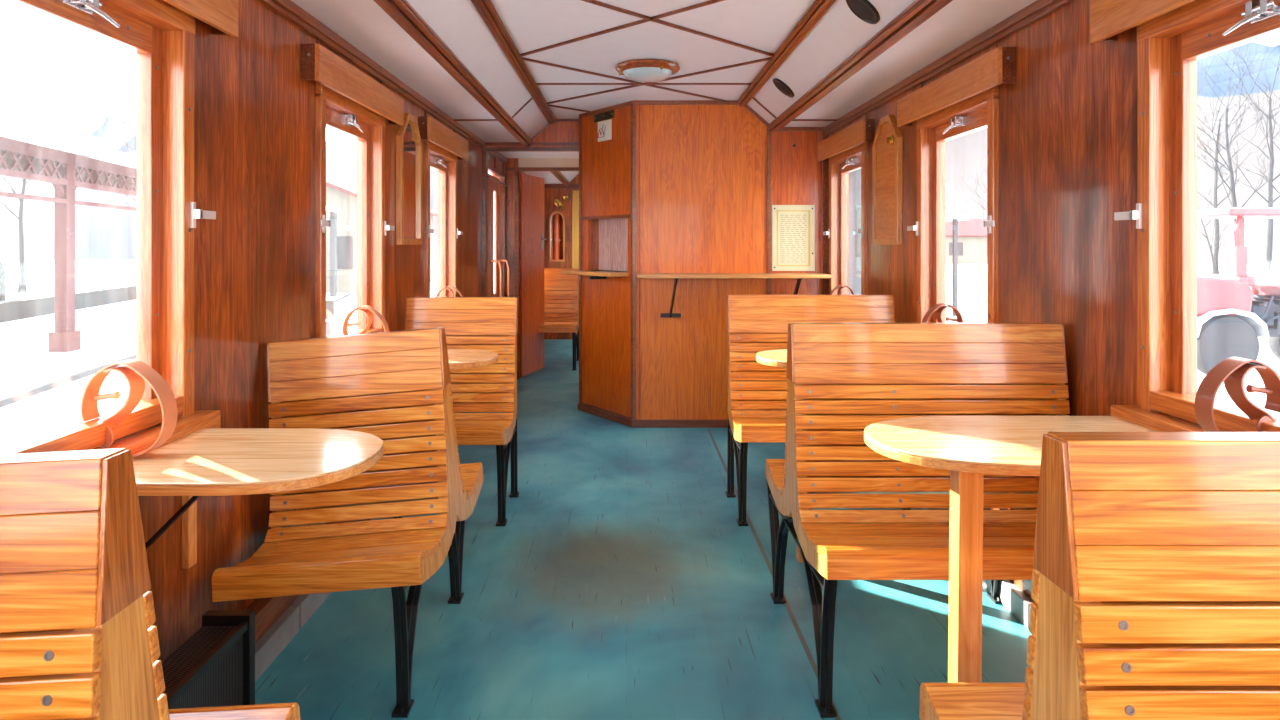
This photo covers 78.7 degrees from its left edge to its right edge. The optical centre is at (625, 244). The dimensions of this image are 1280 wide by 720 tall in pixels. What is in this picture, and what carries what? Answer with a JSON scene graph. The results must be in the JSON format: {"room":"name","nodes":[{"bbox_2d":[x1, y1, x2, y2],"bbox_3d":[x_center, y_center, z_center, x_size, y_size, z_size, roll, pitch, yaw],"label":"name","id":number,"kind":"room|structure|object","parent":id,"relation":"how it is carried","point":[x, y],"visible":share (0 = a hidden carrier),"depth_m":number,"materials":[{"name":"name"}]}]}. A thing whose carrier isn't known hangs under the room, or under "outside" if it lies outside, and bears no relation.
{"room":"vehicle interior","nodes":[
{"label":"vehicle interior","id":0,"kind":"room"},
{"bbox_2d":[91,0,525,661],"bbox_3d":[-1.230,0.200,4.475,0.100,2.200,12.750,0,0,0],"label":"wall","id":1,"kind":"structure","parent":0,"point":[255,115],"depth_m":2.42,"materials":[{"name":"brown wood"}]},
{"bbox_2d":[0,0,220,457],"bbox_3d":[-1.180,-0.068,1.700,0.150,1.155,0.910,0,0,0],"label":"window","id":2,"kind":"structure","parent":1,"relation":"in","point":[161,34],"depth_m":2.01,"materials":[{"name":"brown wood"}]},
{"bbox_2d":[80,359,177,456],"bbox_3d":[-1.121,0.368,1.760,0.187,0.213,0.052,0,0,0],"label":"leather strap","id":3,"kind":"object","parent":2,"relation":"hanging from","point":[136,372],"visible":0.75,"depth_m":1.75,"materials":[{"name":"brown leather"}]},
{"bbox_2d":[163,0,237,36],"bbox_3d":[-1.145,-0.700,1.700,0.070,0.210,1.074,0,0,0],"label":"box","id":4,"kind":"object","parent":1,"relation":"attached to","point":[221,15],"visible":1,"depth_m":2.12,"materials":[{"name":"brown wood"}]},
{"bbox_2d":[133,428,383,568],"bbox_3d":[-0.877,0.669,1.837,0.605,0.382,0.545,0,0,0],"label":"side table","id":5,"kind":"object","parent":1,"relation":"attached to","point":[204,461],"visible":0.82,"depth_m":1.73,"materials":[{"name":"brown wood"}]},
{"bbox_2d":[300,39,403,125],"bbox_3d":[-1.145,-0.700,3.360,0.070,0.210,1.074,0,0,0],"label":"box","id":6,"kind":"object","parent":1,"relation":"attached to","point":[318,63],"visible":0.98,"depth_m":3.12,"materials":[{"name":"brown wood"}]},
{"bbox_2d":[316,81,393,337],"bbox_3d":[-1.180,-0.068,3.360,0.150,1.155,0.910,0,0,0],"label":"window","id":7,"kind":"structure","parent":1,"relation":"in","point":[336,112],"depth_m":3.66,"materials":[{"name":"brown wood"}]},
{"bbox_2d":[342,305,388,335],"bbox_3d":[-1.121,0.368,3.360,0.187,0.213,0.052,0,0,0],"label":"leather strap","id":8,"kind":"object","parent":7,"relation":"hanging from","point":[346,324],"visible":0.49,"depth_m":3.35,"materials":[{"name":"brown leather"}]},
{"bbox_2d":[245,412,469,642],"bbox_3d":[-1.155,1.172,2.925,0.050,0.084,9.250,0,0,0],"label":"trim","id":9,"kind":"structure","parent":1,"relation":"attached to","point":[267,610],"depth_m":2.47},
{"bbox_2d":[255,412,483,681],"bbox_3d":[-1.140,1.258,2.909,0.080,0.085,9.218,0,0,0],"label":"baseboard","id":10,"kind":"structure","parent":1,"relation":"attached to","point":[276,638],"depth_m":2.53,"materials":[{"name":"grey paint"}]},
{"bbox_2d":[259,0,506,163],"bbox_3d":[-1.165,-0.813,2.925,0.030,0.056,9.250,0,0,0],"label":"trim","id":11,"kind":"structure","parent":1,"relation":"attached to","point":[288,9],"depth_m":3.40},
{"bbox_2d":[396,113,422,244],"bbox_3d":[-1.164,-0.350,4.200,0.032,0.700,0.410,0,0,0],"label":"wall mirror","id":12,"kind":"object","parent":1,"relation":"attached to","point":[409,148],"visible":0.93,"depth_m":4.19,"materials":[{"name":"brown wood"}]},
{"bbox_2d":[418,111,467,160],"bbox_3d":[-1.145,-0.700,4.960,0.070,0.210,1.074,0,0,0],"label":"box","id":13,"kind":"object","parent":1,"relation":"attached to","point":[431,130],"visible":0.98,"depth_m":4.72,"materials":[{"name":"brown wood"}]},
{"bbox_2d":[424,140,462,296],"bbox_3d":[-1.180,-0.068,4.960,0.150,1.155,0.910,0,0,0],"label":"window","id":14,"kind":"structure","parent":1,"relation":"in","point":[437,158],"depth_m":5.26,"materials":[{"name":"brown wood"}]},
{"bbox_2d":[436,286,463,296],"bbox_3d":[-1.121,0.368,4.980,0.187,0.213,0.052,0,0,0],"label":"leather strap","id":15,"kind":"object","parent":14,"relation":"hanging from","point":[454,288],"visible":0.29,"depth_m":4.96,"materials":[{"name":"brown leather"}]},
{"bbox_2d":[447,349,497,368],"bbox_3d":[-0.869,0.669,3.413,0.623,0.382,0.535,0,0,0],"label":"side table","id":16,"kind":"object","parent":1,"relation":"attached to","point":[458,358],"visible":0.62,"depth_m":3.31,"materials":[{"name":"brown wood"}]},
{"bbox_2d":[488,174,502,296],"bbox_3d":[-1.177,0.325,6.768,0.156,1.910,0.435,0,0,0],"label":"door","id":17,"kind":"structure","parent":1,"relation":"in","point":[489,180],"depth_m":6.91,"materials":[{"name":"brown wood"}]},
{"bbox_2d":[487,152,506,296],"bbox_3d":[-1.160,0.250,6.990,0.040,2.100,1.000,0,0,0],"label":"trim","id":18,"kind":"structure","parent":1,"relation":"attached to","point":[494,169],"depth_m":7.45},
{"bbox_2d":[491,175,509,296],"bbox_3d":[-1.177,0.325,7.213,0.156,1.910,0.435,0,0,0],"label":"door","id":19,"kind":"structure","parent":1,"relation":"in","point":[494,185],"depth_m":7.28,"materials":[{"name":"brown wood"}]},
{"bbox_2d":[454,97,836,120],"bbox_3d":[0.130,-0.931,6.218,2.620,0.203,7.777,0,0,0],"label":"trim","id":20,"kind":"structure","parent":1,"relation":"attached to","point":[528,101],"depth_m":5.21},
{"bbox_2d":[486,122,578,146],"bbox_3d":[-0.755,-0.920,6.405,0.850,0.280,0.030,0,0,0],"label":"wall header","id":21,"kind":"structure","parent":0,"point":[560,131],"depth_m":6.39,"materials":[{"name":"brown wood"}]},
{"bbox_2d":[373,0,532,146],"bbox_3d":[-0.804,-0.828,2.360,0.085,0.052,8.120,0,0,0],"label":"trim","id":22,"kind":"structure","parent":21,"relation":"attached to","point":[401,12],"depth_m":3.41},
{"bbox_2d":[471,0,555,124],"bbox_3d":[-0.603,-1.011,2.360,0.070,0.052,8.120,0,0,0],"label":"trim","id":23,"kind":"structure","parent":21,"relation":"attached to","point":[485,8],"depth_m":4.01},
{"bbox_2d":[482,119,578,296],"bbox_3d":[-0.755,0.135,6.400,0.850,2.330,0.060,0,0,0],"label":"trim","id":24,"kind":"structure","parent":21,"relation":"attached to","point":[485,150],"depth_m":6.38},
{"bbox_2d":[519,158,578,166],"bbox_3d":[-0.700,-0.927,7.575,0.680,0.385,0.050,0,0,0],"label":"wall","id":25,"kind":"structure","parent":0,"point":[523,162],"depth_m":7.55,"materials":[{"name":"beige paint"}]},
{"bbox_2d":[505,158,518,296],"bbox_3d":[0.130,0.230,7.575,2.620,2.140,0.050,0,0,0],"label":"doorway","id":26,"kind":"structure","parent":25,"relation":"in","point":[511,162],"depth_m":7.55,"materials":[{"name":"brown wood"}]},
{"bbox_2d":[520,173,546,376],"bbox_3d":[-0.928,0.295,7.899,0.086,1.990,0.630,0,0,14],"label":"door","id":27,"kind":"structure","parent":25,"relation":"in","point":[532,238],"depth_m":7.82,"materials":[{"name":"brown wood"}]},
{"bbox_2d":[505,167,578,379],"bbox_3d":[-0.770,0.275,7.575,0.820,2.050,0.090,0,0,0],"label":"door frame","id":28,"kind":"structure","parent":25,"relation":"attached to","point":[517,170],"depth_m":7.53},
{"bbox_2d":[544,174,578,338],"bbox_3d":[0.130,0.090,10.800,2.620,2.420,0.100,0,0,0],"label":"wall","id":29,"kind":"structure","parent":0,"point":[550,194],"depth_m":10.75,"materials":[{"name":"brown wood"}]},
{"bbox_2d":[549,211,564,261],"bbox_3d":[-0.950,-0.120,10.735,0.220,0.700,0.030,0,0,0],"label":"wall mirror","id":30,"kind":"object","parent":29,"relation":"attached to","point":[556,219],"visible":1,"depth_m":10.74,"materials":[{"name":"brown wood"}]},
{"bbox_2d":[550,171,570,186],"bbox_3d":[-0.804,-0.828,9.175,0.085,0.052,3.150,0,0,0],"label":"trim","id":31,"kind":"structure","parent":29,"relation":"attached to","point":[557,174],"depth_m":9.49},
{"bbox_2d":[553,196,568,210],"bbox_3d":[-0.886,-0.565,10.690,0.251,0.190,0.100,0,0,42],"label":"wall sconce","id":32,"kind":"object","parent":29,"relation":"attached to","point":[557,202],"visible":1,"depth_m":10.65,"materials":[{"name":"gold metal"}]},
{"bbox_2d":[544,184,578,187],"bbox_3d":[0.130,-0.810,10.735,2.620,0.060,0.030,0,0,0],"label":"trim","id":33,"kind":"structure","parent":29,"relation":"attached to","point":[545,185],"depth_m":10.72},
{"bbox_2d":[572,190,578,268],"bbox_3d":[-0.598,-0.200,10.725,0.281,1.100,0.046,0,0,0],"label":"curtain","id":34,"kind":"object","parent":29,"relation":"hanging from","point":[575,193],"visible":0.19,"depth_m":10.71,"materials":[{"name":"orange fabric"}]},
{"bbox_2d":[582,106,630,416],"bbox_3d":[-0.280,0.130,6.534,0.312,2.340,2.022,0,0,-12],"label":"wall","id":35,"kind":"structure","parent":0,"point":[606,165],"depth_m":5.85,"materials":[{"name":"brown wood"}]},
{"bbox_2d":[561,270,628,278],"bbox_3d":[-0.246,0.227,5.845,0.164,0.057,0.690,0,0,-35],"label":"shelf","id":36,"kind":"object","parent":35,"relation":"attached to","point":[593,274],"visible":1,"depth_m":5.76,"materials":[{"name":"brown wood"}]},
{"bbox_2d":[594,110,613,122],"bbox_3d":[-0.169,-0.968,5.866,0.014,0.060,0.265,0,0,-35],"label":"metal plate","id":37,"kind":"object","parent":35,"relation":"attached to","point":[607,115],"visible":1,"depth_m":5.85,"materials":[{"name":"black metal"}]},
{"bbox_2d":[591,218,618,269],"bbox_3d":[-0.089,0.000,5.879,0.070,0.440,0.575,0,0,-35],"label":"trim","id":38,"kind":"structure","parent":35,"relation":"attached to","point":[594,223],"depth_m":6.10,"materials":[{"name":"brown wood"}]},
{"bbox_2d":[598,119,611,141],"bbox_3d":[-0.163,-0.860,5.863,0.012,0.150,0.185,0,0,-35],"label":"sticker","id":39,"kind":"object","parent":35,"relation":"attached to","point":[604,127],"visible":1,"depth_m":5.85,"materials":[{"name":"beige"}]},
{"bbox_2d":[591,270,627,271],"bbox_3d":[-0.089,0.217,5.879,0.070,0.045,0.535,0,0,-35],"label":"trim","id":40,"kind":"structure","parent":35,"relation":"attached to","point":[591,270],"depth_m":5.96,"materials":[{"name":"black"}]},
{"bbox_2d":[599,218,627,270],"bbox_3d":[-0.054,0.000,5.904,0.015,0.440,0.575,0,0,-35],"label":"wall","id":41,"kind":"structure","parent":35,"relation":"attached to","point":[613,233],"depth_m":5.95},
{"bbox_2d":[255,339,1031,719],"bbox_3d":[0.130,1.360,4.525,2.820,0.120,12.650,0,0,0],"label":"floor","id":42,"kind":"structure","parent":0,"point":[622,580],"depth_m":2.74,"materials":[{"name":"teal paint"}]},
{"bbox_2d":[0,448,300,719],"bbox_3d":[-0.879,0.777,0.950,0.585,1.047,0.932,0,0,0],"label":"bench","id":43,"kind":"object","parent":42,"relation":"on","point":[79,640],"visible":1,"depth_m":0.92,"materials":[{"name":"brown wood"}]},
{"bbox_2d":[162,610,254,708],"bbox_3d":[-1.036,1.130,1.075,0.123,0.340,1.950,0,0,0],"label":"cover","id":44,"kind":"object","parent":42,"relation":"on","point":[215,666],"visible":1,"depth_m":1.92,"materials":[{"name":"black"}]},
{"bbox_2d":[211,327,483,717],"bbox_3d":[-0.859,0.786,2.560,0.620,1.028,0.932,0,0,0],"label":"bench","id":45,"kind":"object","parent":42,"relation":"on","point":[394,387],"visible":0.86,"depth_m":2.47,"materials":[{"name":"brown wood"}]},
{"bbox_2d":[394,297,518,525],"bbox_3d":[-0.843,0.784,3.820,0.569,1.031,0.531,0,0,0],"label":"bench","id":46,"kind":"object","parent":42,"relation":"on","point":[480,323],"visible":0.61,"depth_m":3.96,"materials":[{"name":"brown wood"}]},
{"bbox_2d":[539,269,578,369],"bbox_3d":[-0.844,0.778,8.500,0.656,1.043,0.932,0,0,0],"label":"bench","id":47,"kind":"object","parent":42,"relation":"on","point":[561,291],"visible":0.52,"depth_m":8.42,"materials":[{"name":"brown wood"}]},
{"bbox_2d":[707,429,840,719],"bbox_3d":[0.581,1.299,2.850,0.015,0.002,5.300,0,0,0],"label":"trim","id":48,"kind":"structure","parent":42,"relation":"on","point":[808,653],"depth_m":2.81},
{"bbox_2d":[756,349,812,561],"bbox_3d":[1.002,0.889,3.370,0.871,0.822,0.450,0,0,0],"label":"side table","id":49,"kind":"object","parent":42,"relation":"on","point":[775,358],"visible":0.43,"depth_m":3.29,"materials":[{"name":"brown wood"}]},
{"bbox_2d":[725,295,910,525],"bbox_3d":[0.948,0.778,3.820,0.853,1.043,0.531,0,0,0],"label":"bench","id":50,"kind":"object","parent":42,"relation":"on","point":[755,323],"visible":0.53,"depth_m":3.96,"materials":[{"name":"brown wood"}]},
{"bbox_2d":[765,323,1069,717],"bbox_3d":[0.980,0.778,2.560,0.888,1.043,0.932,0,0,0],"label":"bench","id":51,"kind":"object","parent":42,"relation":"on","point":[843,379],"visible":0.73,"depth_m":2.49,"materials":[{"name":"brown wood"}]},
{"bbox_2d":[864,416,1158,682],"bbox_3d":[1.021,0.889,1.940,0.832,0.822,0.490,0,0,0],"label":"side table","id":52,"kind":"object","parent":42,"relation":"on","point":[970,447],"visible":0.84,"depth_m":1.80,"materials":[{"name":"brown wood"}]},
{"bbox_2d":[919,432,1279,719],"bbox_3d":[0.985,0.772,1.000,0.878,1.055,0.932,0,0,0],"label":"bench","id":53,"kind":"object","parent":42,"relation":"on","point":[1155,592],"visible":1,"depth_m":0.96,"materials":[{"name":"brown wood"}]},
{"bbox_2d":[291,0,1036,183],"bbox_3d":[0.130,-0.975,4.525,2.820,0.270,12.650,0,0,0],"label":"ceiling","id":54,"kind":"structure","parent":0,"point":[763,25],"depth_m":3.78,"materials":[{"name":"paint"}]},
{"bbox_2d":[520,0,772,112],"bbox_3d":[0.113,-1.025,2.475,1.448,0.012,7.903,0,0,0],"label":"trim","id":55,"kind":"structure","parent":54,"relation":"attached to","point":[645,18],"depth_m":4.31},
{"bbox_2d":[615,59,679,82],"bbox_3d":[0.125,-0.987,4.490,0.372,0.086,0.372,0,0,0],"label":"ceiling lamp","id":56,"kind":"object","parent":54,"relation":"attached to","point":[642,70],"visible":1,"depth_m":4.38,"materials":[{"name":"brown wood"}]},
{"bbox_2d":[773,78,793,97],"bbox_3d":[0.935,-0.932,4.630,0.125,0.112,0.160,0,0,0],"label":"loudspeaker","id":57,"kind":"object","parent":54,"relation":"attached to","point":[781,86],"visible":1,"depth_m":4.61,"materials":[{"name":"black metal"}]},
{"bbox_2d":[776,82,789,94],"bbox_3d":[0.935,-0.933,4.630,0.109,0.097,0.140,0,0,0],"label":"grille","id":58,"kind":"object","parent":57,"relation":"attached to","point":[781,86],"depth_m":4.61,"materials":[{"name":"black"}]},
{"bbox_2d":[738,0,835,106],"bbox_3d":[0.828,-1.011,2.360,0.070,0.052,8.120,0,0,0],"label":"trim","id":59,"kind":"structure","parent":54,"relation":"attached to","point":[815,12],"depth_m":3.90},
{"bbox_2d":[767,0,952,132],"bbox_3d":[1.049,-0.828,2.360,0.085,0.052,8.120,0,0,0],"label":"trim","id":60,"kind":"structure","parent":54,"relation":"attached to","point":[918,12],"depth_m":3.34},
{"bbox_2d":[846,0,879,23],"bbox_3d":[0.935,-0.932,3.080,0.125,0.112,0.160,0,0,0],"label":"loudspeaker","id":61,"kind":"object","parent":54,"relation":"attached to","point":[864,10],"visible":1,"depth_m":3.07,"materials":[{"name":"black metal"}]},
{"bbox_2d":[851,0,872,19],"bbox_3d":[0.935,-0.933,3.080,0.109,0.097,0.140,0,0,0],"label":"grille","id":62,"kind":"object","parent":61,"relation":"attached to","point":[863,9],"depth_m":3.07,"materials":[{"name":"black"}]},
{"bbox_2d":[636,105,766,418],"bbox_3d":[0.745,0.125,5.585,1.390,2.350,0.030,0,0,0],"label":"wall partition","id":63,"kind":"structure","parent":0,"point":[703,168],"depth_m":5.57,"materials":[{"name":"brown wood"}]},
{"bbox_2d":[577,402,727,427],"bbox_3d":[0.464,1.268,5.648,1.917,0.065,0.455,0,0,18],"label":"baseboard","id":64,"kind":"structure","parent":63,"relation":"attached to","point":[609,415],"depth_m":5.55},
{"bbox_2d":[579,100,827,419],"bbox_3d":[0.470,0.135,5.649,1.908,2.330,0.447,0,0,18],"label":"trim","id":65,"kind":"structure","parent":63,"relation":"attached to","point":[633,103],"depth_m":5.56,"materials":[{"name":"wood"}]},
{"bbox_2d":[637,273,830,317],"bbox_3d":[0.730,0.357,5.420,1.310,0.315,0.300,0,0,0],"label":"shelf","id":66,"kind":"object","parent":63,"relation":"attached to","point":[798,276],"visible":0.88,"depth_m":5.29,"materials":[{"name":"brown wood"}]},
{"bbox_2d":[637,273,830,277],"bbox_3d":[0.730,0.212,5.418,1.310,0.025,0.296,0,0,0],"label":"countertop","id":67,"kind":"structure","parent":66,"relation":"on","point":[639,275],"depth_m":5.27,"materials":[{"name":"brown wood"}]},
{"bbox_2d":[772,205,814,270],"bbox_3d":[1.194,-0.050,5.562,0.302,0.470,0.014,0,0,0],"label":"notice board","id":68,"kind":"object","parent":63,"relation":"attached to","point":[793,226],"visible":1,"depth_m":5.56,"materials":[{"name":"paper"}]},
{"bbox_2d":[771,131,821,410],"bbox_3d":[1.218,0.212,5.571,0.365,2.065,0.002,0,0,0],"label":"wall panel","id":69,"kind":"object","parent":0,"point":[796,172],"visible":0.36,"depth_m":5.57,"materials":[{"name":"brown wood"}]},
{"bbox_2d":[828,0,1222,509],"bbox_3d":[1.490,0.200,4.500,0.100,2.200,12.700,0,0,0],"label":"wall","id":70,"kind":"structure","parent":0,"point":[1068,122],"depth_m":2.56,"materials":[{"name":"brown wood"}]},
{"bbox_2d":[823,142,866,294],"bbox_3d":[1.440,-0.068,5.050,0.150,1.155,0.910,0,0,0],"label":"window","id":71,"kind":"structure","parent":70,"relation":"in","point":[855,158],"depth_m":5.35,"materials":[{"name":"brown wood"}]},
{"bbox_2d":[829,285,854,294],"bbox_3d":[1.386,0.352,5.020,0.169,0.192,0.052,0,0,0],"label":"leather strap","id":72,"kind":"object","parent":71,"relation":"hanging from","point":[838,286],"visible":0.29,"depth_m":5.01,"materials":[{"name":"brown leather"}]},
{"bbox_2d":[818,114,874,161],"bbox_3d":[1.405,-0.700,5.050,0.070,0.210,1.074,0,0,0],"label":"box","id":73,"kind":"object","parent":70,"relation":"attached to","point":[862,131],"visible":0.98,"depth_m":4.82,"materials":[{"name":"brown wood"}]},
{"bbox_2d":[872,115,902,244],"bbox_3d":[1.417,-0.350,4.260,0.046,0.700,0.410,0,0,0],"label":"wall panel","id":74,"kind":"object","parent":70,"relation":"attached to","point":[887,148],"visible":0.99,"depth_m":4.23,"materials":[{"name":"wood"}]},
{"bbox_2d":[824,0,1073,134],"bbox_3d":[1.425,-0.813,2.925,0.030,0.056,9.250,0,0,0],"label":"trim","id":75,"kind":"structure","parent":70,"relation":"attached to","point":[1038,9],"depth_m":3.30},
{"bbox_2d":[907,85,998,322],"bbox_3d":[1.440,-0.068,3.410,0.150,1.155,0.910,0,0,0],"label":"window","id":76,"kind":"structure","parent":70,"relation":"in","point":[980,111],"depth_m":3.71,"materials":[{"name":"brown wood"}]},
{"bbox_2d":[921,303,963,322],"bbox_3d":[1.386,0.352,3.420,0.169,0.192,0.052,0,0,0],"label":"leather strap","id":77,"kind":"object","parent":76,"relation":"hanging from","point":[939,307],"visible":0.39,"depth_m":3.41,"materials":[{"name":"brown leather"}]},
{"bbox_2d":[897,42,1015,126],"bbox_3d":[1.405,-0.700,3.410,0.070,0.210,1.074,0,0,0],"label":"window valance","id":78,"kind":"object","parent":70,"relation":"attached to","point":[996,67],"visible":0.98,"depth_m":3.19,"materials":[{"name":"brown wood"}]},
{"bbox_2d":[911,508,1033,628],"bbox_3d":[1.400,1.258,2.909,0.080,0.085,9.218,0,0,0],"label":"baseboard","id":79,"kind":"structure","parent":70,"relation":"attached to","point":[1014,599],"depth_m":2.74,"materials":[{"name":"grey paint"}]},
{"bbox_2d":[928,508,1032,599],"bbox_3d":[1.415,1.172,2.925,0.050,0.084,9.250,0,0,0],"label":"trim","id":80,"kind":"structure","parent":70,"relation":"attached to","point":[1025,586],"depth_m":2.73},
{"bbox_2d":[1090,0,1195,42],"bbox_3d":[1.405,-0.700,1.770,0.070,0.210,1.074,0,0,0],"label":"box","id":81,"kind":"object","parent":70,"relation":"attached to","point":[1108,18],"visible":1,"depth_m":2.16,"materials":[{"name":"brown wood"}]},
{"bbox_2d":[1111,0,1279,431],"bbox_3d":[1.440,-0.068,1.770,0.150,1.155,0.910,0,0,0],"label":"window","id":82,"kind":"structure","parent":70,"relation":"in","point":[1170,44],"depth_m":2.09,"materials":[{"name":"brown wood"}]},
{"bbox_2d":[1194,357,1279,431],"bbox_3d":[1.386,0.352,1.760,0.169,0.192,0.052,0,0,0],"label":"leather strap","id":83,"kind":"object","parent":82,"relation":"hanging from","point":[1232,371],"visible":0.84,"depth_m":1.75,"materials":[{"name":"brown leather"}]},
{"label":"outside","id":84,"kind":"structure","parent":0,"visible":0},
{"bbox_2d":[0,258,1279,442],"bbox_3d":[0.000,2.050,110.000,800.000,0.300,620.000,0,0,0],"label":"ground","id":85,"kind":"structure","parent":84,"point":[109,331],"depth_m":16.20,"materials":[{"name":"snow"}]},
{"bbox_2d":[0,261,6,300],"bbox_3d":[-17.050,1.040,20.947,0.676,1.520,0.676,0,0,0],"label":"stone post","id":86,"kind":"object","parent":85,"relation":"on","point":[3,274],"visible":0.85,"depth_m":20.96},
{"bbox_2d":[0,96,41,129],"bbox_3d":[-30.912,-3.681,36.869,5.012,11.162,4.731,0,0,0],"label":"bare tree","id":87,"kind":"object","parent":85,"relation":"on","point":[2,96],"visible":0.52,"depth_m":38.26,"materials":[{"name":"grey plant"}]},
{"bbox_2d":[0,68,89,292],"bbox_3d":[-24.395,-2.926,31.727,4.143,9.651,4.870,0,0,43],"label":"bare tree","id":88,"kind":"object","parent":85,"relation":"on","point":[22,287],"visible":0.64,"depth_m":31.03,"materials":[{"name":"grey plant"}]},
{"bbox_2d":[0,118,136,351],"bbox_3d":[-12.267,-0.325,10.530,7.200,4.450,18.217,0,0,-13],"label":"canopy","id":89,"kind":"object","parent":85,"relation":"on","point":[26,152],"visible":0.63,"depth_m":13.89,"materials":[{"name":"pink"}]},
{"bbox_2d":[0,284,136,322],"bbox_3d":[-12.591,1.700,6.010,0.450,0.550,45.500,0,0,-13],"label":"stone kerb","id":90,"kind":"object","parent":85,"relation":"on","point":[23,308],"visible":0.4,"depth_m":21.57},
{"bbox_2d":[97,102,136,201],"bbox_3d":[-26.863,-3.183,43.759,5.294,10.165,5.247,0,0,-22],"label":"bare tree","id":91,"kind":"object","parent":85,"relation":"on","point":[132,198],"visible":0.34,"depth_m":42.78,"materials":[{"name":"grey plant"}]},
{"bbox_2d":[109,112,136,206],"bbox_3d":[-20.294,-2.206,33.174,3.318,8.211,3.975,0,0,0],"label":"bare tree","id":92,"kind":"object","parent":85,"relation":"on","point":[123,112],"visible":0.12,"depth_m":32.34,"materials":[{"name":"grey plant"}]},
{"bbox_2d":[0,293,351,410],"bbox_3d":[-6.247,1.870,7.425,1.470,0.100,45.500,0,0,-13],"label":"railway track","id":93,"kind":"object","parent":85,"relation":"on","point":[5,401],"visible":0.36,"depth_m":10.37,"materials":[{"name":"black metal"}]},
{"bbox_2d":[0,108,437,260],"bbox_3d":[-144.759,-17.936,98.697,310.457,39.712,402.605,0,0,0],"label":"hill","id":94,"kind":"structure","parent":85,"relation":"on","point":[101,233],"depth_m":119.28,"materials":[{"name":"white"}]},
{"bbox_2d":[326,301,334,336],"bbox_3d":[-5.900,1.475,14.510,0.800,0.850,0.420,0,0,0],"label":"bench","id":95,"kind":"object","parent":85,"relation":"on","point":[330,305],"visible":0.23,"depth_m":14.68,"materials":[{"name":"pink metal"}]},
{"bbox_2d":[326,206,340,296],"bbox_3d":[-12.050,0.000,27.500,2.900,3.800,3.000,0,0,0],"label":"awning","id":96,"kind":"object","parent":85,"relation":"on","point":[333,211],"visible":0.23,"depth_m":28.71,"materials":[{"name":"white"}]},
{"bbox_2d":[326,172,437,292],"bbox_3d":[-14.200,-0.775,35.500,9.600,5.350,10.000,0,0,0],"label":"gabled building","id":97,"kind":"structure","parent":85,"relation":"on","point":[341,191],"depth_m":31.00,"materials":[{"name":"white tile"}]},
{"bbox_2d":[848,169,963,294],"bbox_3d":[6.300,-0.425,23.500,4.100,4.650,8.500,0,0,0],"label":"shed","id":98,"kind":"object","parent":85,"relation":"on","point":[952,197],"visible":0.11,"depth_m":20.00,"materials":[{"name":"white"}]},
{"bbox_2d":[945,210,967,315],"bbox_3d":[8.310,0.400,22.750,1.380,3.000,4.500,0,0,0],"label":"post","id":99,"kind":"structure","parent":85,"relation":"on","point":[950,216],"depth_m":20.80,"materials":[{"name":"white"}]},
{"bbox_2d":[945,219,986,263],"bbox_3d":[34.500,-0.425,82.000,10.000,4.650,9.000,0,0,0],"label":"house","id":100,"kind":"structure","parent":85,"relation":"on","point":[972,233],"depth_m":78.00,"materials":[{"name":"red tile"}]},
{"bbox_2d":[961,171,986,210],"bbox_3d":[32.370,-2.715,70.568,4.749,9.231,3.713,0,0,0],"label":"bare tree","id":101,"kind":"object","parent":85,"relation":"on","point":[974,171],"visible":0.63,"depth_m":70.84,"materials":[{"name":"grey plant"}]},
{"bbox_2d":[970,160,986,220],"bbox_3d":[29.193,-2.417,61.912,3.045,8.633,4.106,0,0,11],"label":"bare tree","id":102,"kind":"object","parent":85,"relation":"on","point":[986,160],"visible":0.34,"depth_m":62.69,"materials":[{"name":"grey plant"}]},
{"bbox_2d":[945,90,1279,264],"bbox_3d":[94.109,-12.206,56.722,161.774,28.251,233.150,0,0,0],"label":"hillside","id":103,"kind":"structure","parent":85,"relation":"on","point":[964,154],"depth_m":111.15,"materials":[{"name":"snow"}]},
{"bbox_2d":[1197,163,1247,273],"bbox_3d":[18.782,-0.525,25.108,2.073,4.865,2.218,0,0,41],"label":"bare tree","id":104,"kind":"object","parent":85,"relation":"on","point":[1205,235],"visible":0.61,"depth_m":24.79,"materials":[{"name":"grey plant"}]},
{"bbox_2d":[1197,44,1279,221],"bbox_3d":[20.800,-2.945,27.064,5.264,9.704,5.104,0,0,8],"label":"bare tree","id":105,"kind":"object","parent":85,"relation":"on","point":[1230,168],"visible":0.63,"depth_m":27.35,"materials":[{"name":"black plant"}]},
{"bbox_2d":[1197,42,1279,273],"bbox_3d":[34.391,-5.524,44.425,8.486,14.847,6.079,0,0,33],"label":"bare tree","id":106,"kind":"object","parent":85,"relation":"on","point":[1216,234],"visible":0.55,"depth_m":44.76,"materials":[{"name":"black plant"}]},
{"bbox_2d":[1197,42,1279,97],"bbox_3d":[172.872,-32.107,98.051,334.228,68.053,483.483,0,0,0],"label":"forested hill","id":107,"kind":"structure","parent":85,"relation":"on","point":[1215,68],"depth_m":183.28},
{"bbox_2d":[1197,208,1279,374],"bbox_3d":[9.600,0.680,11.810,3.200,2.440,1.660,0,0,0],"label":"tractor","id":108,"kind":"object","parent":85,"relation":"on","point":[1236,308],"visible":0.48,"depth_m":11.05,"materials":[{"name":"red metal"}]},
{"bbox_2d":[1209,38,1279,272],"bbox_3d":[26.373,-4.651,31.508,5.124,13.110,4.775,0,0,-29],"label":"bare tree","id":109,"kind":"object","parent":85,"relation":"on","point":[1269,242],"visible":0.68,"depth_m":31.30,"materials":[{"name":"black plant"}]},
{"bbox_2d":[1230,40,1279,193],"bbox_3d":[31.754,-4.257,36.377,6.400,12.326,5.521,0,0,36],"label":"bare tree","id":110,"kind":"object","parent":85,"relation":"on","point":[1271,40],"visible":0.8,"depth_m":37.54,"materials":[{"name":"black plant"}]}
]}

